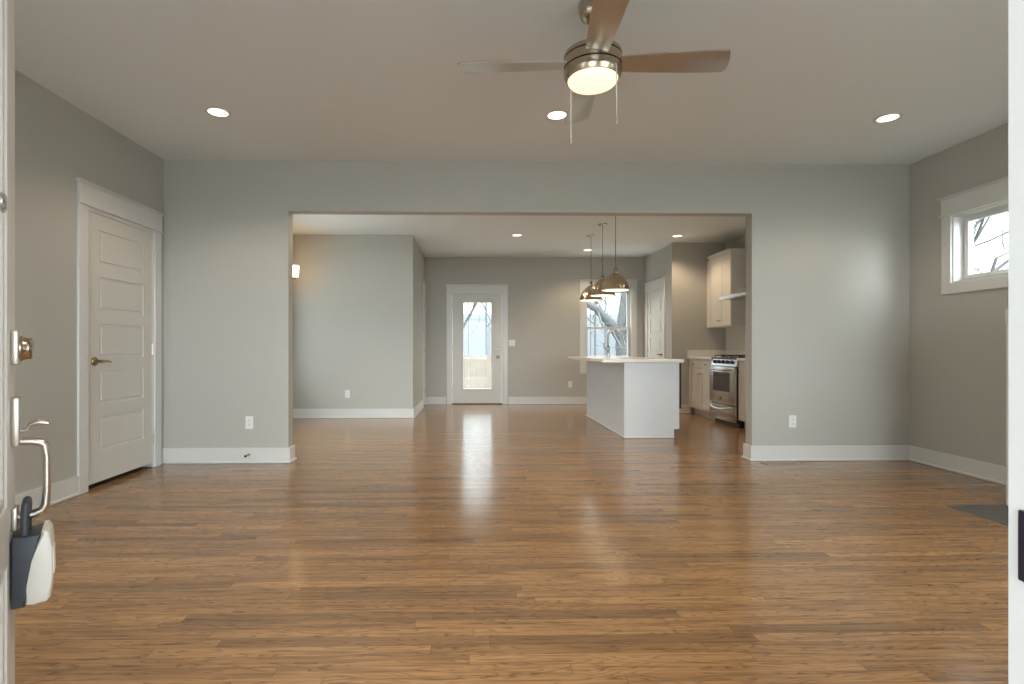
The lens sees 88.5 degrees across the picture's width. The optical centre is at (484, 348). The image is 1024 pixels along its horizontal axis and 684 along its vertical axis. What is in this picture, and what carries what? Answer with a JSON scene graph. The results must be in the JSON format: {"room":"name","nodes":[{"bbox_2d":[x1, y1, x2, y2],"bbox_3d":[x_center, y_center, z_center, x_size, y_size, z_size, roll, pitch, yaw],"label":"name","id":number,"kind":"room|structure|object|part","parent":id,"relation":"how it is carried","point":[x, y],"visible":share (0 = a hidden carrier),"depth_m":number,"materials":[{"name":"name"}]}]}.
{"room":"empty living room","nodes":[
{"label":"empty living room","id":0,"kind":"room"},
{"bbox_2d":[15,70,162,494],"bbox_3d":[-2.997,-0.340,5.064,0.170,2.743,9.660,0,0,-1],"label":"wall","id":1,"kind":"structure","parent":0,"point":[57,142],"depth_m":3.52,"materials":[{"name":"paint"}]},
{"bbox_2d":[15,476,80,509],"bbox_3d":[-2.840,0.963,2.051,0.030,0.138,3.323,0,0,-1],"label":"baseboard","id":2,"kind":"structure","parent":1,"relation":"attached to","point":[68,488],"depth_m":3.52,"materials":[{"name":"paint"}]},
{"bbox_2d":[75,177,164,493],"bbox_3d":[-2.924,-0.087,4.198,0.180,2.241,1.011,0,0,-1],"label":"door","id":3,"kind":"structure","parent":1,"relation":"in","point":[116,257],"depth_m":4.12,"materials":[{"name":"paint"}]},
{"bbox_3d":[-2.861,0.092,3.926,0.064,0.066,0.147,0,0,-1],"label":"lever handle","id":4,"kind":"part","parent":3,"relation":"part of","materials":[{"name":"gold metal"}]},
{"bbox_3d":[-2.876,-1.122,4.199,0.040,0.172,1.011,0,0,-1],"label":"head casing","id":5,"kind":"part","parent":3,"relation":"part of","materials":[{"name":"paint"}]},
{"bbox_2d":[293,265,298,279],"bbox_3d":[-2.810,-1.088,7.498,0.298,0.200,0.110,0,0,-1],"label":"wall sconce","id":6,"kind":"object","parent":1,"relation":"attached to","point":[295,267],"visible":0.6,"depth_m":7.46,"materials":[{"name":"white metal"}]},
{"bbox_2d":[293,234,413,408],"bbox_3d":[-2.024,-0.340,7.913,1.885,2.743,0.120,0,0,-1],"label":"wall","id":7,"kind":"structure","parent":0,"point":[353,295],"depth_m":7.85,"materials":[{"name":"paint"}]},
{"bbox_2d":[345,390,349,397],"bbox_3d":[-2.056,0.673,7.848,0.070,0.115,0.009,0,0,-1],"label":"wall outlet","id":8,"kind":"object","parent":7,"relation":"attached to","point":[347,392],"visible":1,"depth_m":7.85,"materials":[{"name":"white plastic"}]},
{"bbox_2d":[293,400,423,417],"bbox_3d":[-2.021,0.963,8.528,1.915,0.138,1.410,0,0,-1],"label":"baseboard","id":9,"kind":"structure","parent":7,"relation":"attached to","point":[297,413],"depth_m":7.84,"materials":[{"name":"paint"}]},
{"bbox_2d":[414,238,424,406],"bbox_3d":[-1.165,-0.340,8.884,0.130,2.743,1.790,0,0,-1],"label":"wall","id":10,"kind":"structure","parent":0,"point":[419,258],"depth_m":8.65,"materials":[{"name":"paint"}]},
{"bbox_2d":[422,281,426,405],"bbox_3d":[-1.151,-0.087,9.510,0.158,2.241,0.496,0,0,-1],"label":"door","id":11,"kind":"structure","parent":10,"relation":"in","point":[424,283],"depth_m":9.37,"materials":[{"name":"paint"}]},
{"bbox_3d":[-1.092,-1.122,9.511,0.040,0.172,0.496,0,0,-1],"label":"head casing","id":12,"kind":"part","parent":11,"relation":"part of","materials":[{"name":"paint"}]},
{"bbox_2d":[15,404,1007,683],"bbox_3d":[0.502,1.092,5.111,7.600,0.120,9.800,0,0,-1],"label":"floor","id":13,"kind":"structure","parent":0,"point":[465,543],"depth_m":2.51,"materials":[{"name":"brown wood"}]},
{"bbox_2d":[586,361,678,437],"bbox_3d":[1.926,0.594,7.096,0.703,0.876,2.085,0,0,-1],"label":"kitchen island","id":14,"kind":"object","parent":13,"relation":"on","point":[630,400],"visible":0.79,"depth_m":6.08,"materials":[{"name":"paint"}]},
{"bbox_3d":[1.616,0.594,7.091,0.058,0.876,2.063,0,0,-1],"label":"panel","id":15,"kind":"part","parent":14,"relation":"part of","materials":[{"name":"paint"}]},
{"bbox_2d":[568,357,683,362],"bbox_3d":[1.791,0.137,7.123,0.943,0.038,2.225,0,0,-1],"label":"countertop","id":16,"kind":"structure","parent":14,"relation":"on","point":[593,359],"depth_m":6.02,"materials":[{"name":"stone"}]},
{"bbox_2d":[603,329,625,356],"bbox_3d":[1.857,-0.086,7.506,0.330,0.407,0.059,0,0,6],"label":"kitchen faucet","id":17,"kind":"object","parent":16,"relation":"on","point":[620,331],"visible":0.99,"depth_m":7.50,"materials":[{"name":"metal"}]},
{"bbox_3d":[1.873,-0.166,7.507,0.247,0.247,0.027,0,0,4],"label":"spout","id":18,"kind":"part","parent":17,"relation":"part of","materials":[{"name":"metal"}]},
{"bbox_3d":[1.869,1.022,7.095,0.589,0.020,2.085,0,0,-1],"label":"shoe moulding","id":19,"kind":"part","parent":14,"relation":"part of","materials":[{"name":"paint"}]},
{"bbox_3d":[1.930,0.594,6.077,0.636,0.876,0.012,0,0,-1],"label":"panel","id":20,"kind":"part","parent":14,"relation":"part of","materials":[{"name":"paint"}]},
{"bbox_2d":[679,363,680,408],"bbox_3d":[2.276,0.544,6.420,0.068,0.755,0.600,0,0,-1],"label":"dishwasher","id":21,"kind":"object","parent":14,"relation":"in","point":[679,363],"visible":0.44,"depth_m":6.12,"materials":[{"name":"black metal"}]},
{"bbox_2d":[689,359,714,418],"bbox_3d":[3.567,0.594,8.020,0.626,0.876,0.852,0,0,-1],"label":"base cabinet","id":22,"kind":"object","parent":13,"relation":"on","point":[699,369],"visible":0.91,"depth_m":8.04,"materials":[{"name":"paint"}]},
{"bbox_3d":[3.289,0.231,8.227,0.019,0.133,0.420,0,0,-1],"label":"drawer","id":23,"kind":"part","parent":22,"relation":"part of","materials":[{"name":"paint"}]},
{"bbox_3d":[3.289,0.614,8.227,0.019,0.620,0.422,0,0,-1],"label":"door","id":24,"kind":"part","parent":22,"relation":"part of","materials":[{"name":"paint"}]},
{"bbox_3d":[3.297,0.231,7.801,0.019,0.133,0.420,0,0,-1],"label":"drawer","id":25,"kind":"part","parent":22,"relation":"part of","materials":[{"name":"paint"}]},
{"bbox_3d":[3.297,0.614,7.801,0.019,0.620,0.422,0,0,-1],"label":"door","id":26,"kind":"part","parent":22,"relation":"part of","materials":[{"name":"paint"}]},
{"bbox_2d":[687,350,745,359],"bbox_3d":[3.569,0.086,8.020,0.623,0.139,0.855,0,0,-1],"label":"countertop","id":27,"kind":"structure","parent":22,"relation":"on","point":[691,354],"depth_m":8.42,"materials":[{"name":"stone"}]},
{"bbox_2d":[710,355,745,427],"bbox_3d":[3.527,0.557,7.224,0.680,0.950,0.730,0,0,-1],"label":"gas range","id":28,"kind":"object","parent":13,"relation":"on","point":[724,370],"visible":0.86,"depth_m":7.12,"materials":[{"name":"silver metal"}]},
{"bbox_3d":[3.222,0.800,7.218,0.069,0.060,0.622,0,0,-1],"label":"drawer handle","id":29,"kind":"part","parent":28,"relation":"part of","materials":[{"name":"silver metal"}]},
{"bbox_3d":[3.222,0.276,7.218,0.069,0.037,0.621,0,0,-1],"label":"door handle","id":30,"kind":"part","parent":28,"relation":"part of","materials":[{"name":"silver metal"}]},
{"bbox_3d":[3.272,0.865,7.219,0.046,0.210,0.722,0,0,-1],"label":"warming drawer","id":31,"kind":"part","parent":28,"relation":"part of","materials":[{"name":"silver metal"}]},
{"bbox_3d":[3.271,0.494,7.219,0.048,0.505,0.722,0,0,-1],"label":"oven door","id":32,"kind":"part","parent":28,"relation":"part of","materials":[{"name":"silver metal"}]},
{"bbox_2d":[711,357,738,358],"bbox_3d":[3.571,0.127,7.224,0.593,0.020,0.730,0,0,-1],"label":"cooktop","id":33,"kind":"object","parent":28,"relation":"in","point":[711,357],"depth_m":7.23,"materials":[{"name":"black metal"}]},
{"bbox_3d":[3.304,0.176,7.219,0.062,0.112,0.730,0,0,-1],"label":"control panel","id":34,"kind":"part","parent":28,"relation":"part of","materials":[{"name":"silver metal"}]},
{"bbox_2d":[738,361,745,427],"bbox_3d":[3.596,0.594,6.473,0.626,0.876,0.766,0,0,-1],"label":"base cabinet","id":35,"kind":"object","parent":13,"relation":"on","point":[742,364],"visible":0.09,"depth_m":6.76,"materials":[{"name":"paint"}]},
{"bbox_3d":[3.323,0.231,6.468,0.019,0.133,0.760,0,0,-1],"label":"drawer","id":36,"kind":"part","parent":35,"relation":"part of","materials":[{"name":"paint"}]},
{"bbox_2d":[761,462,800,464],"bbox_3d":[2.665,1.030,4.732,0.310,0.005,0.110,0,0,-1],"label":"floor vent","id":37,"kind":"object","parent":13,"relation":"in","point":[766,463],"visible":1,"depth_m":4.72,"materials":[{"name":"beige metal"}]},
{"bbox_2d":[765,462,797,463],"bbox_3d":[2.665,1.030,4.732,0.283,0.004,0.090,0,0,-1],"label":"grille","id":38,"kind":"object","parent":37,"relation":"attached to","point":[765,462],"depth_m":4.73,"materials":[{"name":"beige metal"}]},
{"bbox_2d":[946,504,1007,525],"bbox_3d":[3.255,1.040,2.569,0.394,0.024,1.809,0,0,-1],"label":"hearth","id":39,"kind":"object","parent":13,"relation":"on","point":[998,513],"visible":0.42,"depth_m":3.34,"materials":[{"name":"stone"}]},
{"bbox_2d":[1005,309,1007,504],"bbox_3d":[3.717,0.385,2.579,0.539,1.295,1.783,0,0,-1],"label":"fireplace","id":40,"kind":"object","parent":13,"relation":"on","point":[1006,310],"visible":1,"depth_m":3.45,"materials":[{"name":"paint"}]},
{"bbox_2d":[1005,309,1007,323],"bbox_3d":[3.717,-0.215,2.579,0.539,0.095,1.783,0,0,-1],"label":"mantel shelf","id":41,"kind":"object","parent":40,"relation":"attached to","point":[1006,310],"depth_m":3.45,"materials":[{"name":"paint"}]},
{"bbox_3d":[3.613,0.594,5.578,0.626,0.876,1.016,0,0,-1],"label":"base cabinet","id":42,"kind":"object","parent":13,"relation":"on","visible":0},
{"bbox_2d":[736,358,745,360],"bbox_3d":[3.608,0.086,5.954,0.623,0.139,1.807,0,0,-1],"label":"countertop","id":43,"kind":"structure","parent":42,"relation":"on","point":[737,359],"depth_m":6.73,"materials":[{"name":"stone"}]},
{"bbox_2d":[15,0,1007,257],"bbox_3d":[0.502,-1.771,5.111,7.600,0.120,9.800,0,0,-1],"label":"ceiling","id":44,"kind":"structure","parent":0,"point":[803,81],"depth_m":3.40,"materials":[{"name":"paint"}]},
{"bbox_2d":[204,106,231,117],"bbox_3d":[-1.929,-1.708,3.794,0.182,0.006,0.182,0,0,-1],"label":"recessed light","id":45,"kind":"object","parent":44,"relation":"in","point":[218,112],"visible":1,"depth_m":3.79,"materials":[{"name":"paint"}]},
{"bbox_2d":[545,109,567,120],"bbox_3d":[0.527,-1.708,3.841,0.182,0.006,0.182,0,0,-1],"label":"recessed light","id":46,"kind":"object","parent":44,"relation":"in","point":[553,115],"visible":0.91,"depth_m":3.84,"materials":[{"name":"white plastic"}]},
{"bbox_2d":[579,235,602,301],"bbox_3d":[1.596,-1.219,7.912,0.356,0.984,0.356,0,0,-1],"label":"pendant light","id":47,"kind":"object","parent":44,"relation":"hanging from","point":[584,297],"visible":0.76,"depth_m":7.84,"materials":[{"name":"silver metal"}]},
{"bbox_3d":[1.596,-0.845,7.912,0.336,0.217,0.336,0,0,-1],"label":"lamp shade","id":48,"kind":"part","parent":47,"relation":"part of","materials":[{"name":"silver metal"}]},
{"bbox_2d":[458,0,730,143],"bbox_3d":[0.535,-1.389,2.611,1.019,0.644,1.019,0,0,-43],"label":"ceiling fan","id":49,"kind":"object","parent":44,"relation":"hanging from","point":[593,65],"visible":1,"depth_m":2.56,"materials":[{"name":"brown wood"}]},
{"bbox_3d":[0.142,-1.415,2.631,0.548,0.036,0.147,0,0,3],"label":"blade","id":50,"kind":"part","parent":49,"relation":"part of","materials":[{"name":"brown wood"}]},
{"bbox_3d":[0.449,-1.229,2.726,0.005,0.266,0.015,0,0,-37],"label":"pull chain","id":51,"kind":"part","parent":49,"relation":"part of","materials":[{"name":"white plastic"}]},
{"bbox_3d":[0.555,-1.415,3.004,0.147,0.036,0.548,0,0,3],"label":"blade","id":52,"kind":"part","parent":49,"relation":"part of","materials":[{"name":"brown wood"}]},
{"bbox_3d":[0.535,-1.319,2.611,0.248,0.037,0.248,0,0,-1],"label":"lamp shade","id":53,"kind":"part","parent":49,"relation":"part of","materials":[{"name":"white glass"}]},
{"bbox_3d":[0.515,-1.415,2.217,0.147,0.036,0.548,0,0,3],"label":"blade","id":54,"kind":"part","parent":49,"relation":"part of","materials":[{"name":"brown wood"}]},
{"bbox_3d":[0.621,-1.229,2.495,0.005,0.266,0.015,0,0,-37],"label":"pull chain","id":55,"kind":"part","parent":49,"relation":"part of","materials":[{"name":"white plastic"}]},
{"bbox_3d":[0.929,-1.415,2.591,0.548,0.036,0.147,0,0,3],"label":"blade","id":56,"kind":"part","parent":49,"relation":"part of","materials":[{"name":"brown wood"}]},
{"bbox_2d":[589,223,615,296],"bbox_3d":[1.611,-1.219,7.192,0.356,0.984,0.356,0,0,-1],"label":"pendant light","id":57,"kind":"object","parent":44,"relation":"hanging from","point":[596,291],"visible":0.84,"depth_m":7.14,"materials":[{"name":"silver metal"}]},
{"bbox_3d":[1.611,-1.349,7.192,0.011,0.703,0.011,0,0,-1],"label":"rod","id":58,"kind":"part","parent":57,"relation":"part of","materials":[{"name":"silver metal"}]},
{"bbox_3d":[1.611,-0.845,7.192,0.336,0.217,0.336,0,0,-1],"label":"lamp shade","id":59,"kind":"part","parent":57,"relation":"part of","materials":[{"name":"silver metal"}]},
{"bbox_2d":[592,295,613,296],"bbox_3d":[1.611,-0.732,7.192,0.330,0.004,0.330,0,0,-1],"label":"diffuser","id":60,"kind":"object","parent":57,"relation":"attached to","point":[592,295],"depth_m":7.19,"materials":[{"name":"white glass"}]},
{"bbox_2d":[601,216,629,291],"bbox_3d":[1.625,-1.219,6.539,0.356,0.984,0.356,0,0,-1],"label":"pendant light","id":61,"kind":"object","parent":44,"relation":"hanging from","point":[615,282],"visible":0.98,"depth_m":6.45,"materials":[{"name":"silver metal"}]},
{"bbox_2d":[603,289,626,291],"bbox_3d":[1.625,-0.732,6.539,0.330,0.004,0.330,0,0,-1],"label":"diffuser","id":62,"kind":"object","parent":61,"relation":"attached to","point":[604,290],"depth_m":6.55,"materials":[{"name":"white glass"}]},
{"bbox_3d":[1.625,-1.349,6.539,0.011,0.703,0.011,0,0,-1],"label":"rod","id":63,"kind":"part","parent":61,"relation":"part of","materials":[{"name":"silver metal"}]},
{"bbox_3d":[1.625,-0.845,6.539,0.336,0.217,0.336,0,0,-1],"label":"lamp shade","id":64,"kind":"part","parent":61,"relation":"part of","materials":[{"name":"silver metal"}]},
{"bbox_2d":[873,112,903,123],"bbox_3d":[2.983,-1.708,3.888,0.182,0.006,0.182,0,0,-1],"label":"recessed light","id":65,"kind":"object","parent":44,"relation":"in","point":[889,117],"visible":1,"depth_m":3.88,"materials":[{"name":"white plastic"}]},
{"bbox_2d":[425,257,643,396],"bbox_3d":[0.421,-0.340,9.885,6.850,2.743,0.150,0,0,-1],"label":"wall","id":66,"kind":"structure","parent":0,"point":[544,293],"depth_m":9.82,"materials":[{"name":"paint"}]},
{"bbox_2d":[445,284,508,403],"bbox_3d":[-0.148,-0.085,9.841,1.176,2.234,0.217,0,0,-1],"label":"door","id":67,"kind":"structure","parent":66,"relation":"in","point":[457,295],"depth_m":9.80,"materials":[{"name":"paint"}]},
{"bbox_3d":[-0.147,-1.116,9.779,1.176,0.172,0.040,0,0,-1],"label":"head casing","id":68,"kind":"part","parent":67,"relation":"part of","materials":[{"name":"paint"}]},
{"bbox_3d":[-0.143,-0.063,9.824,0.578,1.664,0.062,0,0,-1],"label":"glazing frame","id":69,"kind":"part","parent":67,"relation":"part of","materials":[{"name":"paint"}]},
{"bbox_2d":[426,397,586,404],"bbox_3d":[0.930,0.963,9.805,4.095,0.138,0.030,0,0,-1],"label":"baseboard","id":70,"kind":"structure","parent":66,"relation":"attached to","point":[429,400],"depth_m":9.80,"materials":[{"name":"paint"}]},
{"bbox_2d":[509,340,514,345],"bbox_3d":[0.503,-0.113,9.806,0.116,0.115,0.010,0,0,-1],"label":"light switch","id":71,"kind":"object","parent":66,"relation":"attached to","point":[511,342],"visible":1,"depth_m":9.80,"materials":[{"name":"white plastic"}]},
{"bbox_2d":[579,279,637,373],"bbox_3d":[2.312,-0.420,9.891,1.102,1.760,0.174,0,0,-1],"label":"window","id":72,"kind":"structure","parent":66,"relation":"in","point":[631,296],"depth_m":9.84,"materials":[{"name":"paint"}]},
{"bbox_3d":[2.310,-0.735,9.953,0.824,0.726,0.035,0,0,-1],"label":"sash","id":73,"kind":"part","parent":72,"relation":"part of","materials":[{"name":"glass"}]},
{"bbox_3d":[2.311,-0.039,9.916,0.824,0.756,0.035,0,0,-1],"label":"sash","id":74,"kind":"part","parent":72,"relation":"part of","materials":[{"name":"paint"}]},
{"bbox_3d":[2.313,-1.215,9.825,1.102,0.170,0.042,0,0,-1],"label":"head casing","id":75,"kind":"part","parent":72,"relation":"part of","materials":[{"name":"paint"}]},
{"bbox_2d":[163,160,908,447],"bbox_3d":[0.517,-0.340,4.868,6.850,2.743,0.114,0,0,-1],"label":"wall","id":76,"kind":"structure","parent":0,"point":[827,245],"depth_m":4.83,"materials":[{"name":"paint"}]},
{"bbox_2d":[162,445,296,463],"bbox_3d":[-2.331,0.963,4.813,1.152,0.138,0.174,0,0,-1],"label":"baseboard","id":77,"kind":"structure","parent":76,"relation":"attached to","point":[170,455],"depth_m":4.74,"materials":[{"name":"paint"}]},
{"bbox_2d":[245,416,252,428],"bbox_3d":[-2.135,0.667,4.756,0.070,0.115,0.009,0,0,-1],"label":"wall outlet","id":78,"kind":"object","parent":76,"relation":"attached to","point":[248,419],"visible":1,"depth_m":4.75,"materials":[{"name":"white plastic"}]},
{"bbox_2d":[789,415,795,427],"bbox_3d":[2.842,0.670,4.851,0.070,0.115,0.009,0,0,-1],"label":"wall outlet","id":79,"kind":"object","parent":76,"relation":"attached to","point":[792,418],"visible":1,"depth_m":4.85,"materials":[{"name":"white plastic"}]},
{"bbox_2d":[741,443,908,460],"bbox_3d":[3.188,0.963,4.919,1.508,0.138,0.174,0,0,-1],"label":"baseboard","id":80,"kind":"structure","parent":76,"relation":"attached to","point":[854,452],"depth_m":4.84,"materials":[{"name":"paint"}]},
{"bbox_2d":[644,244,668,358],"bbox_3d":[3.055,-0.340,9.210,0.130,2.743,1.300,0,0,-1],"label":"wall","id":81,"kind":"structure","parent":0,"point":[656,264],"depth_m":8.91,"materials":[{"name":"paint"}]},
{"bbox_2d":[644,276,664,357],"bbox_3d":[3.017,-0.087,9.223,0.180,2.241,1.006,0,0,-1],"label":"door","id":82,"kind":"structure","parent":81,"relation":"in","point":[654,292],"depth_m":9.22,"materials":[{"name":"paint"}]},
{"bbox_3d":[2.969,-1.122,9.222,0.040,0.172,1.006,0,0,-1],"label":"head casing","id":83,"kind":"part","parent":82,"relation":"part of","materials":[{"name":"paint"}]},
{"bbox_2d":[669,243,725,412],"bbox_3d":[3.438,-0.340,8.507,0.870,2.743,0.120,0,0,-1],"label":"wall","id":84,"kind":"structure","parent":0,"point":[688,330],"depth_m":8.44,"materials":[{"name":"paint"}]},
{"bbox_2d":[679,405,690,412],"bbox_3d":[3.139,0.963,8.576,0.335,0.138,0.330,0,0,-1],"label":"baseboard","id":85,"kind":"structure","parent":84,"relation":"attached to","point":[684,408],"depth_m":8.43,"materials":[{"name":"paint"}]},
{"bbox_2d":[726,123,1007,466],"bbox_3d":[4.011,-0.340,5.198,0.150,2.743,9.660,0,0,-1],"label":"wall","id":86,"kind":"structure","parent":0,"point":[957,341],"depth_m":4.45,"materials":[{"name":"paint"}]},
{"bbox_2d":[707,248,745,327],"bbox_3d":[3.689,-0.895,7.993,0.383,1.110,0.914,0,0,-1],"label":"upper cabinet","id":87,"kind":"object","parent":86,"relation":"attached to","point":[726,269],"visible":0.9,"depth_m":7.74,"materials":[{"name":"paint"}]},
{"bbox_3d":[3.547,-0.857,8.082,0.019,1.022,0.330,0,0,-1],"label":"door","id":88,"kind":"part","parent":87,"relation":"part of","materials":[{"name":"paint"}]},
{"bbox_3d":[3.553,-0.857,7.748,0.019,1.022,0.330,0,0,-1],"label":"door","id":89,"kind":"part","parent":87,"relation":"part of","materials":[{"name":"paint"}]},
{"bbox_3d":[3.691,-1.409,7.904,0.383,0.082,0.736,0,0,-1],"label":"crown moulding","id":90,"kind":"part","parent":87,"relation":"part of","materials":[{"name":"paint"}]},
{"bbox_2d":[719,285,745,299],"bbox_3d":[3.637,-1.206,7.196,0.518,1.006,0.760,0,0,-1],"label":"range hood","id":91,"kind":"object","parent":86,"relation":"attached to","point":[740,294],"visible":0.23,"depth_m":7.28,"materials":[{"name":"silver metal"}]},
{"bbox_2d":[725,326,745,349],"bbox_3d":[3.904,-0.125,6.729,0.006,0.486,3.446,0,0,-1],"label":"backsplash","id":92,"kind":"structure","parent":86,"relation":"attached to","point":[735,337],"depth_m":8.12,"materials":[{"name":"paint"}]},
{"bbox_2d":[909,445,1005,484],"bbox_3d":[3.941,0.963,4.181,0.030,0.138,1.390,0,0,-1],"label":"baseboard","id":93,"kind":"structure","parent":86,"relation":"attached to","point":[982,470],"depth_m":4.35,"materials":[{"name":"paint"}]},
{"bbox_2d":[937,176,1007,294],"bbox_3d":[4.009,-0.882,4.020,0.184,0.829,1.048,0,0,-1],"label":"window","id":94,"kind":"structure","parent":86,"relation":"in","point":[959,210],"depth_m":4.38,"materials":[{"name":"paint"}]},
{"bbox_3d":[3.938,-1.212,4.019,0.042,0.170,1.048,0,0,-1],"label":"head casing","id":95,"kind":"part","parent":94,"relation":"part of","materials":[{"name":"paint"}]},
{"bbox_3d":[3.950,-0.797,4.019,0.018,0.659,1.012,0,0,-1],"label":"casing","id":96,"kind":"part","parent":94,"relation":"part of","materials":[{"name":"paint"}]},
{"bbox_3d":[4.051,-0.842,4.021,0.035,0.506,0.770,0,0,-1],"label":"sash","id":97,"kind":"part","parent":94,"relation":"part of","materials":[{"name":"paint"}]},
{"bbox_3d":[0.603,-0.339,0.380,7.150,2.743,0.150,0,0,-1],"label":"wall","id":98,"kind":"structure","parent":0,"visible":0},
{"bbox_2d":[0,0,51,683],"bbox_3d":[-0.740,0.004,0.758,0.109,2.033,0.924,0,0,-35],"label":"door","id":99,"kind":"structure","parent":98,"relation":"in","point":[15,348],"depth_m":1.05,"materials":[{"name":"paint"}]},
{"bbox_3d":[-0.981,0.151,1.099,0.014,0.102,0.052,0,0,-36],"label":"handle","id":100,"kind":"part","parent":99,"relation":"part of","materials":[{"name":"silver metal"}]},
{"bbox_2d":[11,496,55,609],"bbox_3d":[-0.957,0.420,1.117,0.067,0.218,0.090,0,0,-36],"label":"box","id":101,"kind":"object","parent":99,"relation":"hanging from","point":[33,548],"visible":1,"depth_m":1.08,"materials":[{"name":"grey plastic"}]},
{"bbox_3d":[-0.958,0.162,1.116,0.048,0.026,0.023,0,0,-38],"label":"thumb lever","id":102,"kind":"part","parent":99,"relation":"part of","materials":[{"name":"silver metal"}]},
{"bbox_2d":[1008,0,1023,683],"bbox_3d":[0.020,-0.013,0.372,1.085,2.090,0.178,0,0,-1],"label":"door frame","id":103,"kind":"structure","parent":98,"relation":"attached to","point":[1015,7],"depth_m":0.45,"materials":[{"name":"paint"}]},
{"bbox_3d":[0.454,0.166,0.430,0.004,0.060,0.032,0,0,-1],"label":"strike plate","id":104,"kind":"part","parent":103,"relation":"part of","materials":[{"name":"metal"}]},
{"label":"outside","id":105,"kind":"structure","parent":0,"visible":0},
{"bbox_3d":[-0.954,1.732,49.971,120.000,0.200,80.040,0,0,-1],"label":"ground","id":106,"kind":"structure","parent":105,"visible":0},
{"bbox_2d":[464,303,476,325],"bbox_3d":[-0.761,-2.882,18.356,7.677,9.258,8.755,0,0,-17],"label":"bare tree","id":107,"kind":"object","parent":106,"relation":"on","point":[474,304],"visible":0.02,"depth_m":17.94,"materials":[{"name":"grey plant"}]},
{"bbox_2d":[464,303,488,355],"bbox_3d":[-1.761,-4.053,47.126,5.974,11.730,5.351,0,0,16],"label":"bare tree","id":108,"kind":"object","parent":106,"relation":"on","point":[468,303],"visible":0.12,"depth_m":47.45,"materials":[{"name":"grey plant"}]},
{"bbox_2d":[483,303,490,378],"bbox_3d":[-0.368,-4.053,25.899,5.351,11.730,5.974,0,0,-33],"label":"bare tree","id":109,"kind":"object","parent":106,"relation":"on","point":[485,305],"visible":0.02,"depth_m":25.97,"materials":[{"name":"grey plant"}]},
{"bbox_2d":[464,355,626,387],"bbox_3d":[1.147,0.896,13.979,9.318,1.472,0.150,0,0,-1],"label":"wooden fence","id":110,"kind":"object","parent":106,"relation":"on","point":[469,362],"visible":0.13,"depth_m":13.88,"materials":[{"name":"brown wood"}]},
{"bbox_2d":[587,302,596,356],"bbox_3d":[5.383,-4.053,23.645,5.351,11.730,5.974,0,0,-25],"label":"bare tree","id":111,"kind":"object","parent":106,"relation":"on","point":[594,323],"visible":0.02,"depth_m":23.56,"materials":[{"name":"grey plant"}]},
{"bbox_2d":[587,297,606,355],"bbox_3d":[7.354,-4.053,37.857,5.974,11.730,5.351,0,0,28],"label":"bare tree","id":112,"kind":"object","parent":106,"relation":"on","point":[604,297],"visible":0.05,"depth_m":38.11,"materials":[{"name":"grey plant"}]},
{"bbox_2d":[592,297,610,354],"bbox_3d":[11.064,-4.053,45.714,5.351,11.730,5.974,0,0,-20],"label":"bare tree","id":113,"kind":"object","parent":106,"relation":"on","point":[606,297],"visible":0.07,"depth_m":45.71,"materials":[{"name":"grey plant"}]},
{"bbox_2d":[587,293,626,355],"bbox_3d":[3.555,-1.561,15.773,4.138,6.505,5.589,0,0,44],"label":"bare tree","id":114,"kind":"object","parent":106,"relation":"on","point":[621,349],"visible":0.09,"depth_m":15.80,"materials":[{"name":"grey plant"}]},
{"bbox_2d":[599,296,619,355],"bbox_3d":[7.171,-4.053,31.046,5.974,11.730,5.351,0,0,2],"label":"bare tree","id":115,"kind":"object","parent":106,"relation":"on","point":[615,296],"visible":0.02,"depth_m":30.60,"materials":[{"name":"grey plant"}]},
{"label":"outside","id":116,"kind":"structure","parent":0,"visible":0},
{"bbox_3d":[32.097,1.732,5.689,55.600,0.200,9.770,0,0,-1],"label":"ground","id":117,"kind":"structure","parent":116,"visible":0},
{"bbox_2d":[974,217,1007,273],"bbox_3d":[7.271,-2.178,8.815,7.331,7.795,5.626,0,0,-14],"label":"bare tree","id":118,"kind":"object","parent":117,"relation":"on","point":[981,221],"visible":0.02,"depth_m":8.15,"materials":[{"name":"grey plant"}]},
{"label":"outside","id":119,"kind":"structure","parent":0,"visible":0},
{"bbox_2d":[464,314,617,360],"bbox_3d":[3.643,-2.018,71.083,130.000,7.500,38.000,0,0,-1],"label":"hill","id":120,"kind":"structure","parent":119,"point":[477,338],"depth_m":60.33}
]}

